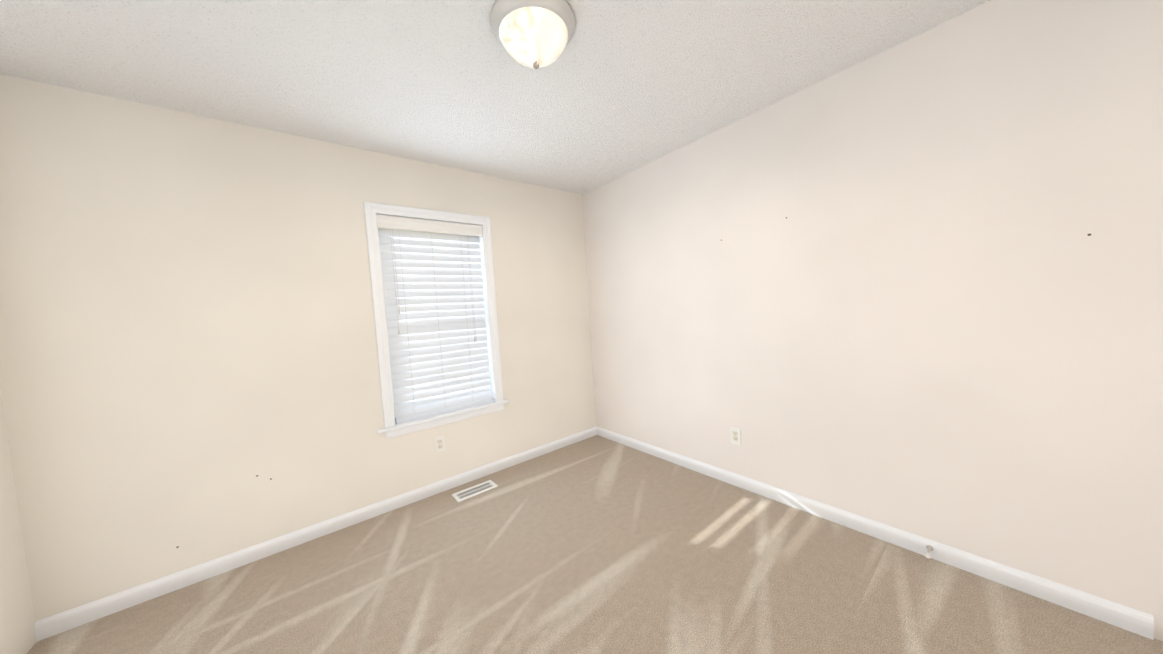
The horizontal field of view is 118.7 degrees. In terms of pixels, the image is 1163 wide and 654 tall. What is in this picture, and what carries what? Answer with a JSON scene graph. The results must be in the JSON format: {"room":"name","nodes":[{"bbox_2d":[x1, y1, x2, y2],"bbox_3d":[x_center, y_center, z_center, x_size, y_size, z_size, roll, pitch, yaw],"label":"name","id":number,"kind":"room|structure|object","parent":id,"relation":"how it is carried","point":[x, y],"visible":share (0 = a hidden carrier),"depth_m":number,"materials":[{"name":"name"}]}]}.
{"room":"empty bedroom","nodes":[
{"label":"empty bedroom","id":0,"kind":"room"},
{"bbox_2d":[0,387,35,653],"bbox_3d":[-1.457,0.164,0.086,0.140,2.455,3.420,-6,4,-39],"label":"wall","id":1,"kind":"structure","parent":0,"point":[17,625],"depth_m":1.44,"materials":[{"name":"beige paint"}]},
{"bbox_2d":[0,74,595,620],"bbox_3d":[-1.240,0.025,2.548,3.580,2.455,0.140,-6,4,-39],"label":"wall","id":2,"kind":"structure","parent":0,"point":[188,348],"depth_m":1.85,"materials":[{"name":"beige paint"}]},
{"bbox_2d":[35,427,594,641],"bbox_3d":[-1.118,1.206,2.549,3.300,0.084,0.014,-6,4,-39],"label":"baseboard","id":3,"kind":"structure","parent":2,"relation":"attached to","point":[58,623],"depth_m":1.97,"materials":[{"name":"white wood"}]},
{"bbox_2d":[377,228,395,416],"bbox_3d":[-1.128,-0.072,2.696,0.788,1.498,0.040,-6,4,-39],"label":"window","id":4,"kind":"structure","parent":2,"relation":"in","point":[386,321],"depth_m":2.46,"materials":[{"name":"white plastic"}]},
{"bbox_2d":[364,202,509,438],"bbox_3d":[-1.072,-0.066,2.628,0.976,1.606,0.135,-6,4,-39],"label":"window frame","id":5,"kind":"structure","parent":2,"relation":"attached to","point":[391,428],"depth_m":2.51,"materials":[{"name":"white wood"}]},
{"bbox_2d":[376,214,481,236],"bbox_3d":[-1.120,-0.753,2.599,0.746,0.091,0.069,-6,4,-39],"label":"valance headrail","id":6,"kind":"object","parent":5,"relation":"attached to","point":[402,223],"visible":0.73,"depth_m":2.54,"materials":[{"name":"white plastic"}]},
{"bbox_2d":[390,229,400,333],"bbox_3d":[-1.309,-0.320,2.431,0.026,0.742,0.012,-6,4,-39],"label":"cord tassel","id":7,"kind":"object","parent":6,"relation":"hanging from","point":[392,229],"depth_m":2.43,"materials":[{"name":"white fabric"}]},
{"bbox_2d":[396,230,414,410],"bbox_3d":[-1.263,-0.023,2.481,0.017,1.340,0.003,-4,3,0],"label":"cord tassel","id":8,"kind":"object","parent":6,"relation":"hanging from","point":[396,230],"depth_m":2.48,"materials":[{"name":"white fabric"}]},
{"bbox_2d":[378,228,492,423],"bbox_3d":[-1.079,-0.033,2.641,0.726,1.379,0.053,-6,4,-39],"label":"window blind slats","id":9,"kind":"object","parent":6,"relation":"hanging from","point":[417,256],"visible":0.96,"depth_m":2.61,"materials":[{"name":"white plastic"}]},
{"bbox_2d":[429,236,445,406],"bbox_3d":[-1.094,-0.041,2.618,0.017,1.340,0.003,-4,3,0],"label":"cord tassel","id":10,"kind":"object","parent":6,"relation":"hanging from","point":[431,236],"depth_m":2.62,"materials":[{"name":"white fabric"}]},
{"bbox_2d":[459,237,473,401],"bbox_3d":[-0.924,-0.058,2.755,0.017,1.340,0.003,-4,3,0],"label":"cord tassel","id":11,"kind":"object","parent":6,"relation":"hanging from","point":[460,237],"depth_m":2.75,"materials":[{"name":"white fabric"}]},
{"bbox_2d":[467,238,476,341],"bbox_3d":[-0.884,-0.305,2.774,0.023,0.857,0.012,-6,4,-39],"label":"cord tassel","id":12,"kind":"object","parent":6,"relation":"hanging from","point":[475,340],"depth_m":2.78,"materials":[{"name":"white fabric"}]},
{"bbox_2d":[434,435,444,452],"bbox_3d":[-1.065,0.881,2.594,0.072,0.118,0.008,-6,4,-39],"label":"duplex electrical outlet","id":13,"kind":"object","parent":2,"relation":"attached to","point":[439,443],"visible":1,"depth_m":2.59,"materials":[{"name":"white plastic"}]},
{"bbox_2d":[0,0,990,193],"bbox_3d":[-0.203,-1.258,1.097,3.580,0.120,3.700,-6,4,-39],"label":"ceiling","id":14,"kind":"structure","parent":0,"point":[615,89],"depth_m":1.58,"materials":[{"name":"white paint"}]},
{"bbox_2d":[490,0,574,68],"bbox_3d":[-0.188,-1.127,1.385,0.337,0.172,0.337,-6,4,-39],"label":"ceiling light","id":15,"kind":"object","parent":14,"relation":"attached to","point":[535,34],"visible":1,"depth_m":1.31,"materials":[{"name":"white glass"}]},
{"bbox_2d":[27,435,1162,653],"bbox_3d":[-0.043,1.309,1.228,3.580,0.120,3.700,-6,4,-39],"label":"floor","id":16,"kind":"structure","parent":0,"point":[596,544],"depth_m":1.62,"materials":[{"name":"carpet"}]},
{"bbox_2d":[452,480,497,501],"bbox_3d":[-0.796,1.223,2.582,0.305,0.008,0.140,-6,4,-39],"label":"air vent register","id":17,"kind":"object","parent":16,"relation":"on","point":[467,493],"visible":1,"depth_m":2.58,"materials":[{"name":"white metal"}]},
{"bbox_2d":[582,0,1162,640],"bbox_3d":[1.212,-0.113,2.238,0.140,2.455,3.420,-6,4,-39],"label":"wall","id":18,"kind":"structure","parent":0,"point":[898,286],"depth_m":1.59,"materials":[{"name":"beige paint"}]},
{"bbox_2d":[730,427,740,444],"bbox_3d":[1.073,0.760,2.404,0.008,0.118,0.072,-6,4,-39],"label":"duplex electrical outlet","id":19,"kind":"object","parent":18,"relation":"attached to","point":[735,435],"visible":1,"depth_m":2.40,"materials":[{"name":"white plastic"}]},
{"bbox_2d":[595,426,1153,639],"bbox_3d":[1.109,1.075,2.396,0.014,0.084,2.987,-6,4,-39],"label":"baseboard","id":20,"kind":"structure","parent":18,"relation":"attached to","point":[1138,622],"depth_m":1.64,"materials":[{"name":"white wood"}]},
{"bbox_2d":[924,545,932,557],"bbox_3d":[1.654,1.072,1.642,0.083,0.025,0.025,-6,4,-39],"label":"door stop","id":21,"kind":"object","parent":18,"relation":"attached to","point":[927,554],"visible":1,"depth_m":1.64,"materials":[{"name":"silver metal"}]}
]}

